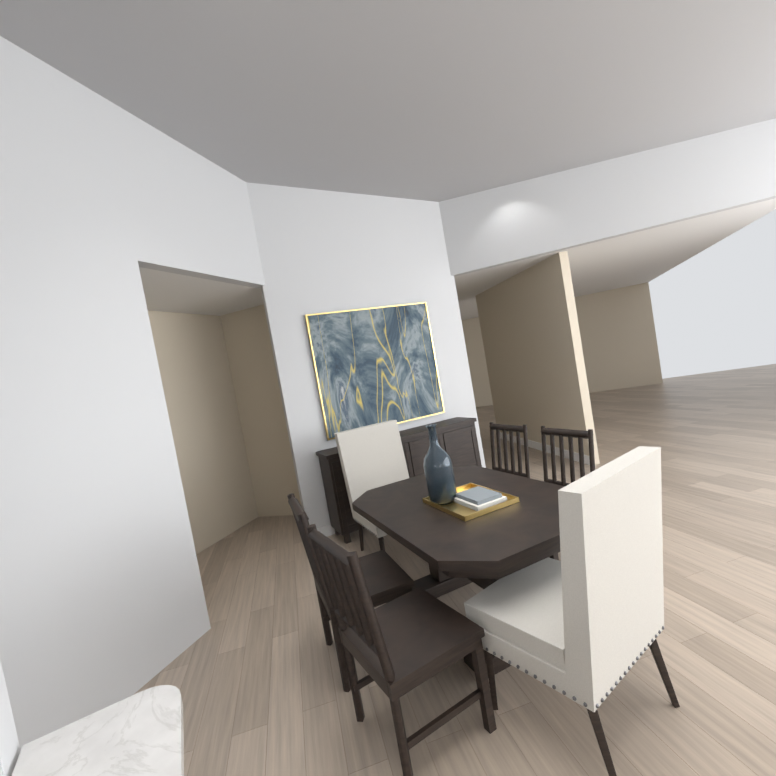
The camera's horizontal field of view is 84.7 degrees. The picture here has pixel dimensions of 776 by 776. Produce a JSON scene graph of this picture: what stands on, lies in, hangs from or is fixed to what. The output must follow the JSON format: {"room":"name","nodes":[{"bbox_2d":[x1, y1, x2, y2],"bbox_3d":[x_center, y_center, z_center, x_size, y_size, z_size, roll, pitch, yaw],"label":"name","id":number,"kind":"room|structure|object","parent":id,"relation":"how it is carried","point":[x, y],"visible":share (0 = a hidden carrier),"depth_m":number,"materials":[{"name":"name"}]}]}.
{"room":"dining room","nodes":[
{"label":"dining room","id":0,"kind":"room"},
{"bbox_2d":[0,660,20,775],"bbox_3d":[-2.438,-0.041,0.241,3.050,4.300,0.120,-11,3,-29],"label":"wall","id":1,"kind":"structure","parent":0,"point":[10,750],"depth_m":1.05,"materials":[{"name":"white paint"}]},
{"bbox_2d":[0,36,264,748],"bbox_3d":[-1.982,-0.332,2.583,0.120,4.500,4.230,-9,3,21],"label":"wall","id":2,"kind":"structure","parent":0,"point":[102,596],"depth_m":2.63,"materials":[{"name":"white paint"}]},
{"bbox_2d":[139,267,300,554],"bbox_3d":[-1.983,0.421,4.316,1.350,2.860,4.000,-9,3,21],"label":"wall","id":3,"kind":"structure","parent":0,"point":[216,362],"depth_m":5.37,"materials":[{"name":"beige paint"}]},
{"bbox_2d":[246,182,485,527],"bbox_3d":[-0.172,-0.763,5.050,2.421,4.500,0.120,-11,3,-25],"label":"wall","id":4,"kind":"structure","parent":0,"point":[322,251],"depth_m":4.80,"materials":[{"name":"white paint"}]},
{"bbox_2d":[317,524,334,536],"bbox_3d":[0.233,1.390,5.089,1.696,0.120,1.748,-9,3,21],"label":"baseboard","id":5,"kind":"structure","parent":4,"relation":"attached to","point":[327,530],"depth_m":4.66,"materials":[{"name":"white"}]},
{"bbox_2d":[304,302,444,439],"bbox_3d":[-0.101,-0.243,4.972,1.530,1.390,0.041,-11,3,-25],"label":"painting","id":6,"kind":"object","parent":4,"relation":"attached to","point":[373,365],"visible":0.94,"depth_m":4.93,"materials":[{"name":"blue paint"}]},
{"bbox_2d":[0,0,775,201],"bbox_3d":[0.844,-2.322,-0.727,10.750,1.349,11.550,-9,3,21],"label":"ceiling","id":7,"kind":"structure","parent":0,"point":[435,100],"depth_m":3.15,"materials":[{"name":"grey paint"}]},
{"bbox_2d":[135,364,775,775],"bbox_3d":[2.042,1.235,4.027,13.000,0.100,20.500,-9,3,21],"label":"floor","id":8,"kind":"structure","parent":0,"point":[253,674],"depth_m":2.42,"materials":[{"name":"beige wood"}]},
{"bbox_2d":[11,685,183,775],"bbox_3d":[-0.740,1.410,-0.363,2.843,0.915,3.144,-9,3,21],"label":"kitchen island","id":9,"kind":"object","parent":8,"relation":"on","point":[141,733],"visible":0.98,"depth_m":1.04,"materials":[{"name":"white stone"}]},
{"bbox_2d":[287,493,413,691],"bbox_3d":[-0.212,1.125,2.594,0.570,1.023,0.520,-11,3,-20],"label":"dining chair","id":10,"kind":"object","parent":8,"relation":"on","point":[388,578],"visible":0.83,"depth_m":2.45,"materials":[{"name":"brown wood"}]},
{"bbox_2d":[334,420,408,550],"bbox_3d":[0.010,0.950,3.957,0.640,1.174,0.715,-11,3,-24],"label":"chair","id":11,"kind":"object","parent":8,"relation":"on","point":[372,456],"visible":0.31,"depth_m":4.12,"materials":[{"name":"white fabric"}]},
{"bbox_2d":[316,417,481,543],"bbox_3d":[0.209,0.988,4.862,1.870,0.940,0.408,-11,3,-25],"label":"sideboard","id":12,"kind":"object","parent":8,"relation":"on","point":[457,440],"visible":0.42,"depth_m":4.69,"materials":[{"name":"brown wood"}]},
{"bbox_2d":[307,524,496,775],"bbox_3d":[0.053,1.107,1.995,0.570,1.023,0.520,-11,3,-30],"label":"dining chair","id":13,"kind":"object","parent":8,"relation":"on","point":[399,647],"visible":1,"depth_m":1.89,"materials":[{"name":"brown wood"}]},
{"bbox_2d":[352,424,564,674],"bbox_3d":[0.507,0.857,2.809,1.120,1.285,1.640,-11,3,-24],"label":"dining table","id":14,"kind":"object","parent":8,"relation":"on","point":[454,528],"visible":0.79,"depth_m":2.53,"materials":[{"name":"brown wood"}]},
{"bbox_2d":[423,424,457,505],"bbox_3d":[0.326,0.495,2.806,0.190,0.511,0.190,-9,3,21],"label":"bottle vase","id":15,"kind":"object","parent":14,"relation":"on","point":[438,467],"depth_m":2.74,"materials":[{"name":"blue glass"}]},
{"bbox_2d":[422,482,519,521],"bbox_3d":[0.513,0.703,2.729,0.636,0.058,0.636,-9,3,21],"label":"tray","id":16,"kind":"object","parent":14,"relation":"on","point":[470,502],"depth_m":2.60,"materials":[{"name":"gold metal"}]},
{"bbox_2d":[489,422,529,477],"bbox_3d":[0.938,0.869,3.788,0.570,1.023,0.520,-11,3,-24],"label":"dining chair","id":17,"kind":"object","parent":8,"relation":"on","point":[511,429],"visible":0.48,"depth_m":3.82,"materials":[{"name":"brown wood"}]},
{"bbox_2d":[541,426,594,559],"bbox_3d":[1.210,0.850,3.176,0.570,1.023,0.520,-11,3,-24],"label":"dining chair","id":18,"kind":"object","parent":8,"relation":"on","point":[580,435],"visible":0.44,"depth_m":3.25,"materials":[{"name":"brown wood"}]},
{"bbox_2d":[464,446,679,775],"bbox_3d":[0.803,0.905,1.944,0.640,1.174,0.714,-12,3,-36],"label":"chair","id":19,"kind":"object","parent":8,"relation":"on","point":[581,622],"visible":1,"depth_m":1.68,"materials":[{"name":"white fabric"}]},
{"bbox_2d":[439,118,775,276],"bbox_3d":[4.254,-2.877,4.070,7.770,1.770,0.120,-9,3,21],"label":"wall","id":20,"kind":"structure","parent":0,"point":[628,194],"depth_m":4.75,"materials":[{"name":"white paint"}]},
{"bbox_2d":[454,198,775,463],"bbox_3d":[3.480,-0.748,8.930,5.320,2.860,7.950,-9,3,21],"label":"wall","id":21,"kind":"structure","parent":0,"point":[553,339],"depth_m":6.93,"materials":[{"name":"beige paint"}]},
{"bbox_2d":[500,432,589,464],"bbox_3d":[2.389,0.928,6.910,1.453,0.120,2.391,-9,3,21],"label":"baseboard","id":22,"kind":"structure","parent":21,"relation":"attached to","point":[536,445],"depth_m":6.52,"materials":[{"name":"white"}]}
]}

